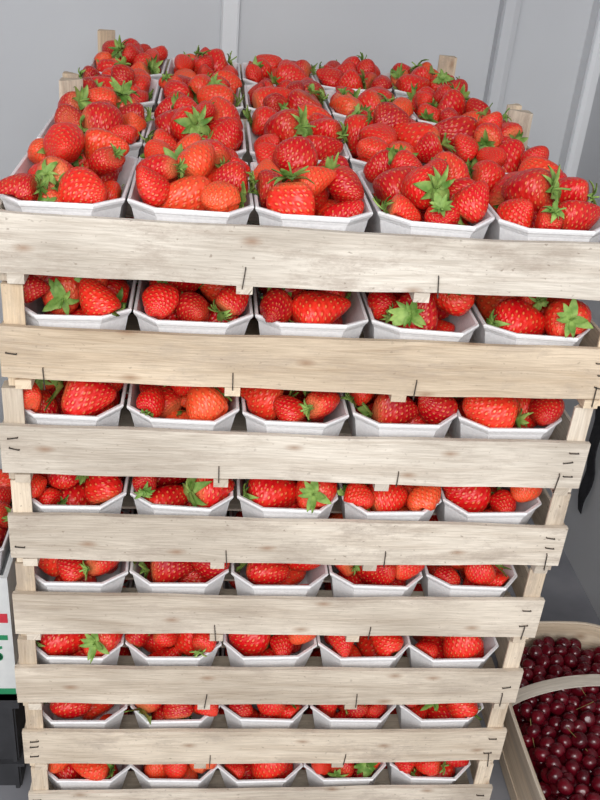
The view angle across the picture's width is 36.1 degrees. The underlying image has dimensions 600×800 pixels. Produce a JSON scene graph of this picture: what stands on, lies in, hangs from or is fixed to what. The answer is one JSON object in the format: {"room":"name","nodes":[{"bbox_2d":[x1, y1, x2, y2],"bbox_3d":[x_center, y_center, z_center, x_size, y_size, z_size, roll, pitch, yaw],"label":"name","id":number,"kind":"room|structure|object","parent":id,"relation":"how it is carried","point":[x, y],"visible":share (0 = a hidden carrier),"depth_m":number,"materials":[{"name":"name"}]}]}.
{"room":"fruit market","nodes":[
{"label":"fruit market","id":0,"kind":"room"},
{"bbox_2d":[0,0,593,422],"bbox_3d":[-0.366,-0.841,1.766,2.075,2.076,0.050,2,29,-6],"label":"wall","id":1,"kind":"structure","parent":0,"point":[40,40],"depth_m":1.84,"materials":[{"name":"paint"}]},
{"bbox_2d":[220,0,239,62],"bbox_3d":[-0.130,-0.817,1.764,0.035,2.084,0.020,2,29,-6],"label":"trim","id":2,"kind":"structure","parent":1,"relation":"attached to","point":[230,9],"depth_m":1.81,"materials":[{"name":"paint"}]},
{"bbox_2d":[483,0,521,112],"bbox_3d":[0.417,-0.797,1.819,0.035,2.092,0.036,2,29,-6],"label":"trim","id":3,"kind":"structure","parent":1,"relation":"attached to","point":[509,10],"depth_m":1.86,"materials":[{"name":"paint"}]},
{"bbox_2d":[0,517,599,799],"bbox_3d":[-0.295,1.104,0.474,2.075,0.050,4.210,2,29,-6],"label":"floor","id":4,"kind":"structure","parent":0,"point":[564,595],"depth_m":1.81,"materials":[{"name":"concrete"}]},
{"bbox_2d":[0,697,26,787],"bbox_3d":[-0.613,0.411,1.420,0.416,0.190,0.300,2,29,-6],"label":"plastic crate","id":5,"kind":"object","parent":4,"relation":"on","point":[12,713],"visible":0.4,"depth_m":1.32,"materials":[{"name":"black plastic"}]},
{"bbox_2d":[0,450,18,696],"bbox_3d":[-0.597,0.236,1.322,0.416,0.209,0.301,2,29,-6],"label":"cardboard box","id":6,"kind":"object","parent":5,"relation":"on","point":[9,655],"visible":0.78,"depth_m":1.22,"materials":[{"name":"white cardboard"}]},
{"bbox_2d":[0,469,11,574],"bbox_3d":[-0.439,0.160,1.243,0.124,0.106,0.195,2,29,-6],"label":"strawberry punnet","id":7,"kind":"object","parent":6,"relation":"in","point":[5,484],"visible":0.6,"depth_m":1.25,"materials":[{"name":"red food"}]},
{"bbox_2d":[498,621,599,799],"bbox_3d":[0.458,0.548,1.372,0.282,0.172,0.528,2,29,-6],"label":"basket","id":8,"kind":"object","parent":4,"relation":"on","point":[519,774],"visible":0.33,"depth_m":1.41,"materials":[{"name":"brown wood"}]},
{"bbox_2d":[512,636,599,799],"bbox_3d":[0.459,0.528,1.359,0.251,0.120,0.490,2,29,-6],"label":"cherries","id":9,"kind":"object","parent":8,"relation":"in","point":[560,729],"visible":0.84,"depth_m":1.40,"materials":[{"name":"red food"}]},
{"bbox_3d":[-0.068,0.508,1.425,0.600,0.105,0.415,2,29,-6],"label":"wooden crate","id":10,"kind":"object","parent":4,"relation":"on","visible":0},
{"bbox_2d":[28,760,493,799],"bbox_3d":[-0.060,0.414,1.372,0.600,0.106,0.415,2,29,-6],"label":"wooden crate","id":11,"kind":"object","parent":10,"relation":"on","point":[41,788],"visible":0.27,"depth_m":1.20,"materials":[{"name":"brown wood"}]},
{"bbox_2d":[48,706,134,789],"bbox_3d":[-0.286,0.449,1.254,0.123,0.094,0.191,2,29,-6],"label":"strawberry punnet","id":12,"kind":"object","parent":11,"relation":"in","point":[63,776],"visible":0.12,"depth_m":1.18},
{"bbox_2d":[131,764,217,788],"bbox_3d":[-0.169,0.449,1.264,0.115,0.101,0.192,2,29,-7],"label":"strawberry punnet","id":13,"kind":"object","parent":11,"relation":"in","point":[149,776],"visible":0.12,"depth_m":1.19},
{"bbox_2d":[217,707,302,787],"bbox_3d":[-0.059,0.456,1.278,0.134,0.096,0.196,2,29,-6],"label":"strawberry punnet","id":14,"kind":"object","parent":11,"relation":"in","point":[257,775],"visible":0.19,"depth_m":1.20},
{"bbox_2d":[22,648,507,769],"bbox_3d":[-0.052,0.320,1.321,0.600,0.106,0.415,2,29,-6],"label":"wooden crate","id":15,"kind":"object","parent":11,"relation":"on","point":[128,744],"visible":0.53,"depth_m":1.15,"materials":[{"name":"brown wood"}]},
{"bbox_2d":[42,647,131,728],"bbox_3d":[-0.271,0.353,1.203,0.124,0.097,0.191,2,29,-6],"label":"strawberry punnet","id":16,"kind":"object","parent":15,"relation":"in","point":[55,715],"visible":0.08,"depth_m":1.14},
{"bbox_2d":[124,648,220,728],"bbox_3d":[-0.164,0.356,1.210,0.121,0.101,0.198,2,29,-6],"label":"strawberry punnet","id":17,"kind":"object","parent":15,"relation":"in","point":[148,716],"visible":0.16,"depth_m":1.13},
{"bbox_2d":[221,648,307,728],"bbox_3d":[-0.045,0.358,1.227,0.133,0.104,0.197,2,29,-6],"label":"strawberry punnet","id":18,"kind":"object","parent":15,"relation":"in","point":[238,716],"visible":0.16,"depth_m":1.15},
{"bbox_2d":[14,580,524,709],"bbox_3d":[-0.044,0.228,1.266,0.600,0.106,0.415,2,29,-6],"label":"wooden crate","id":19,"kind":"object","parent":15,"relation":"on","point":[219,683],"visible":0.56,"depth_m":1.09,"materials":[{"name":"brown wood"}]},
{"bbox_2d":[36,580,132,664],"bbox_3d":[-0.267,0.262,1.141,0.115,0.100,0.207,2,29,-6],"label":"strawberry punnet","id":20,"kind":"object","parent":19,"relation":"in","point":[87,649],"visible":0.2,"depth_m":1.07,"materials":[{"name":"red food"}]},
{"bbox_2d":[125,581,221,665],"bbox_3d":[-0.154,0.264,1.161,0.121,0.096,0.194,2,29,-6],"label":"strawberry punnet","id":21,"kind":"object","parent":19,"relation":"in","point":[165,649],"visible":0.2,"depth_m":1.08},
{"bbox_2d":[223,581,316,666],"bbox_3d":[-0.038,0.269,1.174,0.123,0.094,0.191,2,29,-6],"label":"strawberry punnet","id":22,"kind":"object","parent":19,"relation":"in","point":[243,650],"visible":0.26,"depth_m":1.10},
{"bbox_2d":[12,509,545,642],"bbox_3d":[-0.031,0.132,1.217,0.600,0.106,0.415,2,29,-6],"label":"wooden crate","id":23,"kind":"object","parent":19,"relation":"on","point":[36,613],"visible":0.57,"depth_m":1.04,"materials":[{"name":"brown wood"}]},
{"bbox_2d":[34,509,133,592],"bbox_3d":[-0.259,0.164,1.099,0.118,0.099,0.193,2,29,-7],"label":"strawberry punnet","id":24,"kind":"object","parent":23,"relation":"in","point":[51,575],"visible":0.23,"depth_m":1.03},
{"bbox_2d":[129,512,229,594],"bbox_3d":[-0.150,0.169,1.113,0.130,0.095,0.195,2,29,-6],"label":"strawberry punnet","id":25,"kind":"object","parent":23,"relation":"in","point":[149,576],"visible":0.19,"depth_m":1.04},
{"bbox_2d":[229,511,327,596],"bbox_3d":[-0.025,0.173,1.123,0.124,0.097,0.191,2,29,-6],"label":"strawberry punnet","id":26,"kind":"object","parent":23,"relation":"in","point":[251,579],"visible":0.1,"depth_m":1.05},
{"bbox_2d":[7,476,570,573],"bbox_3d":[-0.019,0.040,1.164,0.600,0.106,0.415,2,29,-6],"label":"wooden crate","id":27,"kind":"object","parent":23,"relation":"on","point":[33,536],"visible":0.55,"depth_m":0.99,"materials":[{"name":"brown wood"}]},
{"bbox_2d":[31,473,128,513],"bbox_3d":[-0.248,0.073,1.046,0.124,0.096,0.198,2,29,-6],"label":"strawberry punnet","id":28,"kind":"object","parent":27,"relation":"in","point":[50,492],"visible":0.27,"depth_m":0.98,"materials":[{"name":"red food"}]},
{"bbox_2d":[130,476,234,516],"bbox_3d":[-0.133,0.072,1.057,0.115,0.106,0.196,2,29,-6],"label":"strawberry punnet","id":29,"kind":"object","parent":27,"relation":"in","point":[151,495],"visible":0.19,"depth_m":0.98,"materials":[{"name":"red food"}]},
{"bbox_2d":[236,479,337,518],"bbox_3d":[-0.017,0.083,1.063,0.115,0.100,0.207,2,29,-7],"label":"strawberry punnet","id":30,"kind":"object","parent":27,"relation":"in","point":[259,498],"visible":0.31,"depth_m":0.99,"materials":[{"name":"red food"}]},
{"bbox_2d":[0,380,592,495],"bbox_3d":[-0.012,-0.054,1.112,0.600,0.106,0.415,2,29,-6],"label":"wooden crate","id":31,"kind":"object","parent":27,"relation":"on","point":[557,463],"visible":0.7,"depth_m":0.94,"materials":[{"name":"brown wood"}]},
{"bbox_2d":[23,379,127,425],"bbox_3d":[-0.240,-0.021,0.993,0.120,0.098,0.196,2,29,-6],"label":"strawberry punnet","id":32,"kind":"object","parent":31,"relation":"in","point":[73,403],"visible":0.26,"depth_m":0.92,"materials":[{"name":"red food"}]},
{"bbox_2d":[127,383,238,430],"bbox_3d":[-0.127,-0.019,1.005,0.125,0.101,0.195,0,29,-9],"label":"strawberry punnet","id":33,"kind":"object","parent":31,"relation":"in","point":[152,406],"visible":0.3,"depth_m":0.93,"materials":[{"name":"red food"}]},
{"bbox_2d":[240,387,348,435],"bbox_3d":[-0.013,-0.014,1.018,0.118,0.099,0.193,2,29,-6],"label":"strawberry punnet","id":34,"kind":"object","parent":31,"relation":"in","point":[264,410],"visible":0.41,"depth_m":0.95,"materials":[{"name":"red food"}]},
{"bbox_2d":[0,280,599,408],"bbox_3d":[0.004,-0.147,1.061,0.600,0.105,0.415,2,29,-6],"label":"wooden crate","id":35,"kind":"object","parent":31,"relation":"on","point":[399,369],"visible":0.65,"depth_m":0.89,"materials":[{"name":"brown wood"}]},
{"bbox_2d":[23,274,136,329],"bbox_3d":[-0.224,-0.115,0.943,0.118,0.097,0.196,2,29,-6],"label":"strawberry punnet","id":36,"kind":"object","parent":35,"relation":"in","point":[50,301],"visible":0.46,"depth_m":0.87,"materials":[{"name":"red food"}]},
{"bbox_2d":[133,280,252,334],"bbox_3d":[-0.109,-0.112,0.954,0.117,0.100,0.192,2,29,-6],"label":"strawberry punnet","id":37,"kind":"object","parent":35,"relation":"in","point":[159,306],"visible":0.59,"depth_m":0.88,"materials":[{"name":"red food"}]},
{"bbox_2d":[0,77,599,302],"bbox_3d":[0.013,-0.241,1.009,0.600,0.105,0.415,2,29,-6],"label":"wooden crate","id":38,"kind":"object","parent":35,"relation":"on","point":[242,256],"visible":0.53,"depth_m":0.83,"materials":[{"name":"brown wood"}]},
{"bbox_2d":[0,122,137,217],"bbox_3d":[-0.218,-0.210,0.889,0.114,0.102,0.194,2,29,-6],"label":"strawberry punnet","id":39,"kind":"object","parent":38,"relation":"in","point":[67,171],"visible":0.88,"depth_m":0.84,"materials":[{"name":"red food"}]},
{"bbox_2d":[37,77,153,180],"bbox_3d":[-0.229,-0.306,1.059,0.118,0.101,0.192,2,29,-6],"label":"strawberry punnet","id":40,"kind":"object","parent":38,"relation":"in","point":[115,111],"visible":0.46,"depth_m":1.03,"materials":[{"name":"red food"}]},
{"bbox_2d":[127,131,254,224],"bbox_3d":[-0.105,-0.206,0.901,0.116,0.101,0.192,2,29,-7],"label":"strawberry punnet","id":41,"kind":"object","parent":38,"relation":"in","point":[198,180],"visible":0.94,"depth_m":0.84,"materials":[{"name":"red food"}]},
{"bbox_2d":[138,92,245,158],"bbox_3d":[-0.121,-0.301,1.069,0.118,0.101,0.192,3,29,-4],"label":"strawberry punnet","id":42,"kind":"object","parent":38,"relation":"in","point":[174,117],"visible":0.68,"depth_m":1.01,"materials":[{"name":"red food"}]},
{"bbox_2d":[242,103,348,161],"bbox_3d":[-0.005,-0.301,1.082,0.124,0.106,0.195,2,29,-6],"label":"strawberry punnet","id":43,"kind":"object","parent":38,"relation":"in","point":[313,122],"visible":0.48,"depth_m":1.04,"materials":[{"name":"red food"}]},
{"bbox_2d":[248,136,372,231],"bbox_3d":[0.004,-0.202,0.913,0.118,0.101,0.192,2,29,-6],"label":"strawberry punnet","id":44,"kind":"object","parent":38,"relation":"in","point":[293,188],"visible":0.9,"depth_m":0.86,"materials":[{"name":"red food"}]},
{"bbox_2d":[341,102,455,173],"bbox_3d":[0.108,-0.294,1.095,0.130,0.101,0.191,2,29,-6],"label":"strawberry punnet","id":45,"kind":"object","parent":38,"relation":"in","point":[390,125],"visible":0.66,"depth_m":1.07,"materials":[{"name":"red food"}]},
{"bbox_2d":[357,145,494,238],"bbox_3d":[0.121,-0.198,0.924,0.118,0.101,0.192,3,29,-5],"label":"strawberry punnet","id":46,"kind":"object","parent":38,"relation":"in","point":[439,197],"visible":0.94,"depth_m":0.86,"materials":[{"name":"red food"}]},
{"bbox_2d":[434,103,548,173],"bbox_3d":[0.220,-0.294,1.104,0.117,0.110,0.192,2,29,-6],"label":"strawberry punnet","id":47,"kind":"object","parent":38,"relation":"in","point":[492,137],"visible":0.52,"depth_m":1.06,"materials":[{"name":"red food"}]},
{"bbox_2d":[466,156,599,241],"bbox_3d":[0.237,-0.198,0.938,0.124,0.106,0.195,2,29,-6],"label":"strawberry punnet","id":48,"kind":"object","parent":38,"relation":"in","point":[538,201],"visible":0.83,"depth_m":0.88,"materials":[{"name":"red food"}]},
{"bbox_2d":[253,287,367,337],"bbox_3d":[0.007,-0.106,0.967,0.124,0.096,0.198,2,29,-6],"label":"strawberry punnet","id":49,"kind":"object","parent":35,"relation":"in","point":[278,311],"visible":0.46,"depth_m":0.89,"materials":[{"name":"red food"}]},
{"bbox_2d":[359,292,478,342],"bbox_3d":[0.119,-0.107,0.976,0.115,0.106,0.196,2,29,-6],"label":"strawberry punnet","id":50,"kind":"object","parent":35,"relation":"in","point":[391,315],"visible":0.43,"depth_m":0.91,"materials":[{"name":"red food"}]},
{"bbox_2d":[469,295,592,345],"bbox_3d":[0.234,-0.097,0.984,0.115,0.100,0.207,2,29,-7],"label":"strawberry punnet","id":51,"kind":"object","parent":35,"relation":"in","point":[513,320],"visible":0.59,"depth_m":0.92,"materials":[{"name":"red food"}]},
{"bbox_2d":[340,392,457,437],"bbox_3d":[0.097,-0.010,1.031,0.130,0.095,0.195,2,29,-6],"label":"strawberry punnet","id":52,"kind":"object","parent":31,"relation":"in","point":[370,415],"visible":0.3,"depth_m":0.96,"materials":[{"name":"red food"}]},
{"bbox_2d":[448,397,564,439],"bbox_3d":[0.212,-0.006,1.042,0.124,0.097,0.191,2,29,-7],"label":"strawberry punnet","id":53,"kind":"object","parent":31,"relation":"in","point":[477,417],"visible":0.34,"depth_m":0.96,"materials":[{"name":"red food"}]},
{"bbox_2d":[337,483,441,520],"bbox_3d":[0.093,0.085,1.083,0.121,0.096,0.194,2,29,-6],"label":"strawberry punnet","id":54,"kind":"object","parent":27,"relation":"in","point":[357,500],"visible":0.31,"depth_m":1.00,"materials":[{"name":"red food"}]},
{"bbox_2d":[435,487,542,524],"bbox_3d":[0.212,0.090,1.096,0.123,0.094,0.191,2,29,-6],"label":"strawberry punnet","id":55,"kind":"object","parent":27,"relation":"in","point":[501,505],"visible":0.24,"depth_m":1.02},
{"bbox_2d":[328,513,424,596],"bbox_3d":[0.085,0.173,1.138,0.121,0.101,0.198,2,29,-6],"label":"strawberry punnet","id":56,"kind":"object","parent":23,"relation":"in","point":[346,580],"visible":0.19,"depth_m":1.06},
{"bbox_2d":[420,515,516,596],"bbox_3d":[0.201,0.177,1.147,0.133,0.104,0.197,2,29,-6],"label":"strawberry punnet","id":57,"kind":"object","parent":23,"relation":"in","point":[437,580],"visible":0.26,"depth_m":1.07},
{"bbox_2d":[317,582,408,667],"bbox_3d":[0.071,0.269,1.184,0.115,0.101,0.192,2,29,-7],"label":"strawberry punnet","id":58,"kind":"object","parent":19,"relation":"in","point":[378,651],"visible":0.18,"depth_m":1.11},
{"bbox_2d":[406,584,498,668],"bbox_3d":[0.181,0.276,1.196,0.134,0.096,0.196,2,29,-6],"label":"strawberry punnet","id":59,"kind":"object","parent":19,"relation":"in","point":[422,651],"visible":0.18,"depth_m":1.12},
{"bbox_2d":[310,648,395,729],"bbox_3d":[0.061,0.363,1.240,0.116,0.099,0.192,2,29,-6],"label":"strawberry punnet","id":60,"kind":"object","parent":15,"relation":"in","point":[325,716],"visible":0.09,"depth_m":1.16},
{"bbox_2d":[396,650,483,728],"bbox_3d":[0.175,0.368,1.251,0.118,0.097,0.196,2,29,-6],"label":"strawberry punnet","id":61,"kind":"object","parent":15,"relation":"in","point":[448,715],"visible":0.09,"depth_m":1.18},
{"bbox_2d":[303,705,385,786],"bbox_3d":[0.057,0.458,1.291,0.120,0.098,0.192,2,29,-6],"label":"strawberry punnet","id":62,"kind":"object","parent":11,"relation":"in","point":[318,774],"visible":0.08,"depth_m":1.22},
{"bbox_2d":[386,707,470,784],"bbox_3d":[0.168,0.462,1.302,0.120,0.098,0.196,2,29,-6],"label":"strawberry punnet","id":63,"kind":"object","parent":11,"relation":"in","point":[435,772],"visible":0.19,"depth_m":1.23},
{"bbox_3d":[-0.101,0.301,1.791,0.600,0.106,0.415,2,29,-6],"label":"wooden crate","id":64,"kind":"object","parent":4,"relation":"on","visible":0},
{"bbox_3d":[-0.090,0.207,1.740,0.600,0.105,0.415,2,29,-6],"label":"wooden crate","id":65,"kind":"object","parent":64,"relation":"on","visible":0},
{"bbox_3d":[-0.086,0.114,1.687,0.600,0.105,0.415,2,29,-6],"label":"wooden crate","id":66,"kind":"object","parent":65,"relation":"on","visible":0},
{"bbox_3d":[-0.076,0.020,1.635,0.600,0.105,0.415,2,29,-6],"label":"wooden crate","id":67,"kind":"object","parent":66,"relation":"on","visible":0},
{"bbox_3d":[-0.062,-0.074,1.584,0.600,0.106,0.415,2,29,-6],"label":"wooden crate","id":68,"kind":"object","parent":67,"relation":"on","visible":0},
{"bbox_3d":[-0.054,-0.168,1.531,0.600,0.106,0.415,2,29,-6],"label":"wooden crate","id":69,"kind":"object","parent":68,"relation":"on","visible":0},
{"bbox_3d":[-0.044,-0.261,1.479,0.600,0.106,0.415,2,29,-6],"label":"wooden crate","id":70,"kind":"object","parent":69,"relation":"on","visible":0},
{"bbox_3d":[-0.026,-0.354,1.428,0.600,0.106,0.415,2,29,-6],"label":"wooden crate","id":71,"kind":"object","parent":70,"relation":"on","visible":0},
{"bbox_2d":[62,29,521,120],"bbox_3d":[-0.021,-0.448,1.376,0.600,0.105,0.415,2,29,-6],"label":"wooden crate","id":72,"kind":"object","parent":71,"relation":"on","point":[447,63],"visible":0.05,"depth_m":1.50,"materials":[{"name":"brown wood"}]},
{"bbox_2d":[72,56,158,111],"bbox_3d":[-0.254,-0.416,1.257,0.125,0.100,0.192,2,29,-7],"label":"strawberry punnet","id":73,"kind":"object","parent":72,"relation":"in","point":[146,87],"visible":0.36,"depth_m":1.24,"materials":[{"name":"red food"}]},
{"bbox_2d":[89,34,167,111],"bbox_3d":[-0.265,-0.510,1.425,0.115,0.098,0.192,2,29,-6],"label":"strawberry punnet","id":74,"kind":"object","parent":72,"relation":"in","point":[153,61],"visible":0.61,"depth_m":1.39,"materials":[{"name":"red food"}]},
{"bbox_2d":[158,70,243,114],"bbox_3d":[-0.137,-0.409,1.270,0.119,0.093,0.192,2,29,-7],"label":"strawberry punnet","id":75,"kind":"object","parent":72,"relation":"in","point":[226,84],"visible":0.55,"depth_m":1.23,"materials":[{"name":"red food"}]},
{"bbox_2d":[167,45,240,79],"bbox_3d":[-0.150,-0.505,1.441,0.113,0.092,0.189,2,29,-6],"label":"strawberry punnet","id":76,"kind":"object","parent":72,"relation":"in","point":[207,60],"visible":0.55,"depth_m":1.40,"materials":[{"name":"red food"}]},
{"bbox_2d":[241,54,317,84],"bbox_3d":[-0.032,-0.501,1.453,0.122,0.091,0.191,2,29,-6],"label":"strawberry punnet","id":77,"kind":"object","parent":72,"relation":"in","point":[253,72],"visible":0.41,"depth_m":1.39,"materials":[{"name":"red food"}]},
{"bbox_2d":[244,71,330,117],"bbox_3d":[-0.019,-0.405,1.284,0.117,0.092,0.192,2,29,-6],"label":"strawberry punnet","id":78,"kind":"object","parent":72,"relation":"in","point":[286,94],"visible":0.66,"depth_m":1.24,"materials":[{"name":"red food"}]},
{"bbox_2d":[312,52,392,101],"bbox_3d":[0.077,-0.499,1.464,0.115,0.094,0.195,2,29,-6],"label":"strawberry punnet","id":79,"kind":"object","parent":72,"relation":"in","point":[353,73],"visible":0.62,"depth_m":1.41,"materials":[{"name":"red food"}]},
{"bbox_2d":[324,86,415,124],"bbox_3d":[0.093,-0.399,1.298,0.120,0.085,0.192,2,29,-6],"label":"strawberry punnet","id":80,"kind":"object","parent":72,"relation":"in","point":[341,100],"visible":0.39,"depth_m":1.25,"materials":[{"name":"red food"}]},
{"bbox_2d":[380,59,467,97],"bbox_3d":[0.195,-0.493,1.477,0.125,0.091,0.196,2,29,-6],"label":"strawberry punnet","id":81,"kind":"object","parent":72,"relation":"in","point":[401,76],"visible":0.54,"depth_m":1.42,"materials":[{"name":"red food"}]},
{"bbox_2d":[403,81,490,124],"bbox_3d":[0.208,-0.401,1.307,0.115,0.098,0.192,2,29,-6],"label":"strawberry punnet","id":82,"kind":"object","parent":72,"relation":"in","point":[431,107],"visible":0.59,"depth_m":1.26,"materials":[{"name":"red food"}]},
{"bbox_2d":[546,74,599,619],"bbox_3d":[0.724,-0.265,0.914,0.050,2.076,2.160,2,29,-6],"label":"wall","id":83,"kind":"structure","parent":0,"point":[581,546],"depth_m":1.88,"materials":[{"name":"paint"}]},
{"bbox_2d":[558,0,599,176],"bbox_3d":[0.603,-0.788,1.835,0.030,2.096,0.050,2,29,-6],"label":"trim","id":84,"kind":"structure","parent":83,"relation":"attached to","point":[589,67],"depth_m":1.91,"materials":[{"name":"paint"}]},
{"bbox_2d":[578,406,599,513],"bbox_3d":[0.582,0.085,1.825,0.014,0.310,0.075,2,29,-6],"label":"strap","id":85,"kind":"object","parent":83,"relation":"attached to","point":[587,482],"visible":0.86,"depth_m":1.83,"materials":[{"name":"black fabric"}]}
]}

